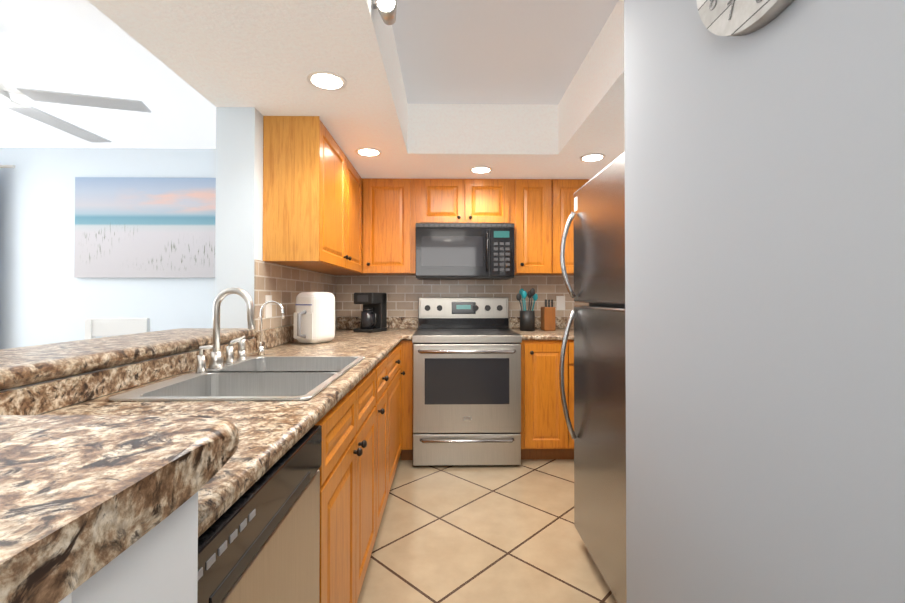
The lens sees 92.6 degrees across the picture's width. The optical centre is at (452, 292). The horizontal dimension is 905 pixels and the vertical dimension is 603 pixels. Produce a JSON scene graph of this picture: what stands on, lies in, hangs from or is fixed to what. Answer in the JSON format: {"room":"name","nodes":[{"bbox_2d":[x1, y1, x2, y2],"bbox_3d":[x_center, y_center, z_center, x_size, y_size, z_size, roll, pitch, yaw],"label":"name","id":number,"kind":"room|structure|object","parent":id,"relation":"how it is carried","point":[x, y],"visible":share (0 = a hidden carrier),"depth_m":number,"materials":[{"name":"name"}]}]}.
{"room":"kitchen","nodes":[
{"label":"kitchen","id":0,"kind":"room"},
{"bbox_2d":[59,492,197,602],"bbox_3d":[-0.601,0.699,0.371,0.665,0.989,0.155,0,-1,-1],"label":"wall","id":1,"kind":"structure","parent":0,"point":[158,563],"depth_m":0.39,"materials":[{"name":"white paint"}]},
{"bbox_2d":[0,107,331,414],"bbox_3d":[-1.073,-0.018,1.998,0.191,2.460,3.405,0,-1,-1],"label":"wall","id":2,"kind":"structure","parent":0,"point":[239,201],"depth_m":2.14,"materials":[{"name":"white paint"}]},
{"bbox_2d":[0,328,255,602],"bbox_3d":[-0.799,0.188,1.105,1.060,0.048,2.047,0,-1,-1],"label":"bar","id":3,"kind":"object","parent":2,"relation":"on","point":[83,498],"visible":0.94,"depth_m":0.40,"materials":[{"name":"stone"}]},
{"bbox_2d":[254,260,337,330],"bbox_3d":[-0.986,0.023,2.898,0.007,0.353,1.530,0,-1,-1],"label":"tile backsplash","id":4,"kind":"structure","parent":2,"relation":"attached to","point":[284,286],"depth_m":2.50,"materials":[{"name":"beige tile"}]},
{"bbox_2d":[265,295,271,317],"bbox_3d":[-0.969,0.075,2.278,0.006,0.120,0.075,0,-1,-1],"label":"electrical outlet plate","id":5,"kind":"object","parent":4,"relation":"attached to","point":[268,310],"visible":1,"depth_m":2.27,"materials":[{"name":"white plastic"}]},
{"bbox_2d":[263,116,346,271],"bbox_3d":[-0.838,-0.536,2.530,0.288,0.751,0.589,0,-1,-1],"label":"upper cabinet","id":6,"kind":"object","parent":2,"relation":"attached to","point":[327,209],"depth_m":2.24,"materials":[{"name":"brown wood"}]},
{"bbox_2d":[321,158,362,274],"bbox_3d":[-0.846,-0.529,3.102,0.288,0.751,0.555,0,-1,-1],"label":"upper cabinet","id":7,"kind":"object","parent":2,"relation":"attached to","point":[354,181],"depth_m":3.14,"materials":[{"name":"brown wood"}]},
{"bbox_2d":[0,148,573,348],"bbox_3d":[-1.528,0.001,3.754,6.200,2.460,0.120,0,-1,-1],"label":"wall","id":8,"kind":"structure","parent":0,"point":[46,297],"depth_m":3.67,"materials":[{"name":"white paint"}]},
{"bbox_2d":[74,177,215,277],"bbox_3d":[-2.541,-0.547,3.663,1.270,0.845,0.040,0,-1,-1],"label":"picture","id":9,"kind":"object","parent":8,"relation":"attached to","point":[142,227],"visible":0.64,"depth_m":3.64,"materials":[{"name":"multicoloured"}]},
{"bbox_2d":[363,178,418,274],"bbox_3d":[-0.509,-0.524,3.553,0.438,0.751,0.318,0,-1,-1],"label":"upper cabinet","id":10,"kind":"object","parent":8,"relation":"attached to","point":[390,206],"depth_m":3.40,"materials":[{"name":"brown wood"}]},
{"bbox_2d":[419,179,466,222],"bbox_3d":[-0.098,-0.718,3.561,0.383,0.364,0.318,0,-1,-1],"label":"upper cabinet","id":11,"kind":"object","parent":8,"relation":"attached to","point":[440,200],"depth_m":3.40,"materials":[{"name":"brown wood"}]},
{"bbox_2d":[338,275,588,316],"bbox_3d":[0.150,0.243,3.711,2.302,0.776,0.007,0,-1,-1],"label":"tile backsplash","id":12,"kind":"structure","parent":8,"relation":"attached to","point":[403,292],"depth_m":3.71,"materials":[{"name":"beige tile"}]},
{"bbox_2d":[556,296,564,309],"bbox_3d":[0.931,0.091,3.716,0.075,0.120,0.006,0,-1,-1],"label":"electrical outlet plate","id":13,"kind":"object","parent":12,"relation":"attached to","point":[560,302],"visible":1,"depth_m":3.71,"materials":[{"name":"white plastic"}]},
{"bbox_2d":[467,179,514,223],"bbox_3d":[0.284,-0.718,3.567,0.383,0.364,0.318,0,-1,-1],"label":"upper cabinet","id":14,"kind":"object","parent":8,"relation":"attached to","point":[488,200],"depth_m":3.41,"materials":[{"name":"brown wood"}]},
{"bbox_2d":[416,223,514,279],"bbox_3d":[0.094,-0.321,3.493,0.760,0.418,0.432,0,-1,-1],"label":"microwave","id":15,"kind":"object","parent":14,"relation":"attached to","point":[465,251],"visible":1,"depth_m":3.31,"materials":[{"name":"black plastic"}]},
{"bbox_2d":[514,179,554,274],"bbox_3d":[0.629,-0.524,3.570,0.307,0.751,0.318,0,-1,-1],"label":"upper cabinet","id":16,"kind":"object","parent":8,"relation":"attached to","point":[534,226],"depth_m":3.41,"materials":[{"name":"brown wood"}]},
{"bbox_2d":[555,179,589,274],"bbox_3d":[0.929,-0.524,3.574,0.293,0.751,0.318,0,-1,-1],"label":"upper cabinet","id":17,"kind":"object","parent":8,"relation":"attached to","point":[565,189],"depth_m":3.42,"materials":[{"name":"brown wood"}]},
{"bbox_2d":[0,0,624,178],"bbox_3d":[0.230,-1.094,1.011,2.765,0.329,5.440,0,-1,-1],"label":"ceiling","id":18,"kind":"structure","parent":0,"point":[264,57],"depth_m":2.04,"materials":[{"name":"white paint"}]},
{"bbox_2d":[0,71,150,142],"bbox_3d":[-2.195,-1.000,2.044,1.329,0.496,1.286,0,-1,-1],"label":"ceiling fan","id":19,"kind":"object","parent":18,"relation":"hanging from","point":[6,122],"visible":1,"depth_m":2.13,"materials":[{"name":"white paint"}]},
{"bbox_2d":[307,71,346,90],"bbox_3d":[-0.545,-0.917,1.878,0.168,0.006,0.168,0,-1,-1],"label":"recessed light","id":20,"kind":"object","parent":18,"relation":"in","point":[328,80],"visible":1,"depth_m":1.87,"materials":[{"name":"white paint"}]},
{"bbox_2d":[355,147,381,156],"bbox_3d":[-0.544,-0.907,2.798,0.168,0.006,0.168,0,-1,-1],"label":"recessed light","id":21,"kind":"object","parent":18,"relation":"in","point":[368,152],"visible":1,"depth_m":2.79,"materials":[{"name":"white paint"}]},
{"bbox_2d":[373,0,396,24],"bbox_3d":[-0.232,-0.979,1.501,0.086,0.072,0.088,0,-1,-1],"label":"spotlight","id":22,"kind":"object","parent":18,"relation":"attached to","point":[387,9],"visible":1,"depth_m":1.46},
{"bbox_2d":[470,166,491,172],"bbox_3d":[0.211,-0.902,3.189,0.168,0.006,0.168,0,-1,-1],"label":"recessed light","id":23,"kind":"object","parent":18,"relation":"in","point":[481,169],"visible":1,"depth_m":3.17,"materials":[{"name":"white paint"}]},
{"bbox_2d":[580,153,605,161],"bbox_3d":[0.942,-0.906,2.909,0.168,0.006,0.168,0,-1,-1],"label":"recessed light","id":24,"kind":"object","parent":18,"relation":"in","point":[593,157],"visible":1,"depth_m":2.89,"materials":[{"name":"white paint"}]},
{"bbox_2d":[357,454,616,602],"bbox_3d":[-1.489,1.231,1.040,6.200,0.060,5.600,0,-1,-1],"label":"floor","id":25,"kind":"structure","parent":0,"point":[477,533],"depth_m":2.11,"materials":[{"name":"tile"}]},
{"bbox_2d":[85,318,149,339],"bbox_3d":[-2.212,0.694,2.686,0.400,1.050,0.460,0,-1,-7],"label":"chair","id":26,"kind":"object","parent":25,"relation":"on","point":[103,327],"visible":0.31,"depth_m":2.87,"materials":[{"name":"white paint"}]},
{"bbox_2d":[197,425,321,602],"bbox_3d":[-0.615,0.760,0.759,0.596,0.876,0.604,0,-1,-1],"label":"dishwasher","id":27,"kind":"object","parent":25,"relation":"on","point":[259,540],"visible":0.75,"depth_m":0.77,"materials":[{"name":"grey metal"}]},
{"bbox_2d":[315,351,390,570],"bbox_3d":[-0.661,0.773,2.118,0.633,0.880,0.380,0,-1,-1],"label":"base cabinet","id":28,"kind":"object","parent":25,"relation":"on","point":[359,422],"depth_m":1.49,"materials":[{"name":"brown wood"}]},
{"bbox_2d":[391,343,402,484],"bbox_3d":[-0.669,0.779,2.662,0.633,0.880,0.710,0,-1,-1],"label":"base cabinet","id":29,"kind":"object","parent":25,"relation":"on","point":[396,372],"depth_m":2.68,"materials":[{"name":"brown wood"}]},
{"bbox_2d":[0,317,407,537],"bbox_3d":[-0.647,0.262,2.078,0.660,0.139,3.246,0,-1,-1],"label":"countertop","id":30,"kind":"structure","parent":29,"relation":"on","point":[271,433],"depth_m":1.07,"materials":[{"name":"stone"}]},
{"bbox_2d":[196,287,254,372],"bbox_3d":[-0.823,0.132,1.663,0.168,0.299,0.334,0,-1,-1],"label":"faucet","id":31,"kind":"object","parent":30,"relation":"on","point":[216,360],"visible":1,"depth_m":1.60,"materials":[{"name":"silver metal"}]},
{"bbox_2d":[108,356,364,401],"bbox_3d":[-0.645,0.373,1.522,0.530,0.188,0.800,0,-1,-1],"label":"sink","id":32,"kind":"object","parent":30,"relation":"in","point":[279,378],"visible":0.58,"depth_m":1.51,"materials":[{"name":"metal"}]},
{"bbox_2d":[257,300,283,355],"bbox_3d":[-0.840,0.163,2.002,0.122,0.254,0.032,0,-1,-1],"label":"filter faucet","id":33,"kind":"object","parent":30,"relation":"on","point":[261,350],"visible":1,"depth_m":2.00,"materials":[{"name":"silver metal"}]},
{"bbox_2d":[294,292,334,343],"bbox_3d":[-0.811,0.147,2.542,0.211,0.300,0.264,0,-1,-1],"label":"air fryer","id":34,"kind":"object","parent":30,"relation":"on","point":[314,318],"visible":1,"depth_m":2.48,"materials":[{"name":"white plastic"}]},
{"bbox_2d":[353,292,386,332],"bbox_3d":[-0.641,0.153,3.392,0.191,0.305,0.202,0,-1,24],"label":"coffee maker","id":35,"kind":"object","parent":30,"relation":"on","point":[373,315],"visible":1,"depth_m":3.33,"materials":[{"name":"black plastic"}]},
{"bbox_2d":[408,317,417,339],"bbox_3d":[-0.312,0.277,3.389,0.048,0.139,0.633,0,-1,-1],"label":"countertop","id":36,"kind":"structure","parent":29,"relation":"on","point":[412,321],"depth_m":3.69,"materials":[{"name":"stone"}]},
{"bbox_2d":[412,297,521,465],"bbox_3d":[0.097,0.631,3.325,0.764,1.190,0.746,0,-1,-1],"label":"stove","id":37,"kind":"object","parent":25,"relation":"on","point":[466,380],"visible":1,"depth_m":3.01,"materials":[{"name":"grey metal"}]},
{"bbox_2d":[520,340,571,459],"bbox_3d":[0.654,0.788,3.400,0.340,0.880,0.628,0,-1,-1],"label":"base cabinet","id":38,"kind":"object","parent":25,"relation":"on","point":[545,433],"depth_m":3.09,"materials":[{"name":"brown wood"}]},
{"bbox_2d":[509,317,573,339],"bbox_3d":[0.894,0.277,3.407,0.824,0.139,0.633,0,-1,-1],"label":"countertop","id":39,"kind":"structure","parent":38,"relation":"on","point":[514,322],"depth_m":3.40,"materials":[{"name":"stone"}]},
{"bbox_2d":[516,288,537,330],"bbox_3d":[0.602,0.137,3.483,0.174,0.341,0.132,0,-1,-1],"label":"utensil crock","id":40,"kind":"object","parent":39,"relation":"on","point":[527,320],"visible":1,"depth_m":3.44,"materials":[{"name":"black ceramic"}]},
{"bbox_2d":[541,300,555,330],"bbox_3d":[0.776,0.182,3.515,0.090,0.250,0.140,0,-1,-1],"label":"knife block","id":41,"kind":"object","parent":39,"relation":"on","point":[548,318],"visible":1,"depth_m":3.44,"materials":[{"name":"brown wood"}]},
{"bbox_2d":[572,340,573,458],"bbox_3d":[1.065,0.788,3.406,0.482,0.880,0.628,0,-1,-1],"label":"base cabinet","id":42,"kind":"object","parent":25,"relation":"on","point":[572,340],"depth_m":3.09,"materials":[{"name":"brown wood"}]},
{"bbox_2d":[559,152,626,602],"bbox_3d":[0.916,0.359,1.725,0.812,1.700,0.760,0,-1,-1],"label":"refrigerator","id":43,"kind":"object","parent":25,"relation":"on","point":[598,432],"visible":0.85,"depth_m":1.73,"materials":[{"name":"grey metal"}]},
{"bbox_2d":[624,0,904,602],"bbox_3d":[1.080,-0.043,-0.214,1.100,2.460,2.990,0,-1,-1],"label":"wall","id":44,"kind":"structure","parent":0,"point":[765,293],"depth_m":0.71,"materials":[{"name":"white paint"}]},
{"bbox_2d":[696,0,792,35],"bbox_3d":[0.503,-0.618,0.689,0.024,0.360,0.360,0,-1,-1],"label":"clock","id":45,"kind":"object","parent":44,"relation":"attached to","point":[749,16],"visible":1,"depth_m":0.74,"materials":[{"name":"white wood"}]},
{"bbox_2d":[709,0,716,9],"bbox_3d":[0.488,-0.548,0.810,0.001,0.035,0.022,0,-1,-1],"label":"clock numeral","id":46,"kind":"object","parent":45,"relation":"attached to","point":[710,7],"visible":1,"depth_m":0.81,"materials":[{"name":"black plastic"}]},
{"bbox_2d":[727,0,734,19],"bbox_3d":[0.489,-0.497,0.757,0.001,0.034,0.022,0,-1,-1],"label":"clock numeral","id":47,"kind":"object","parent":45,"relation":"attached to","point":[730,1],"visible":1,"depth_m":0.76,"materials":[{"name":"black plastic"}]},
{"bbox_3d":[-4.648,-0.030,0.989,0.120,2.460,5.560,0,-1,-1],"label":"wall","id":48,"kind":"structure","parent":0,"visible":0},
{"bbox_2d":[0,165,14,167],"bbox_3d":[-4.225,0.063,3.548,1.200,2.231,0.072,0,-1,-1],"label":"curtain rod","id":49,"kind":"object","parent":48,"relation":"hanging from","point":[7,166],"visible":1,"depth_m":3.56,"materials":[{"name":"white metal"}]}
]}

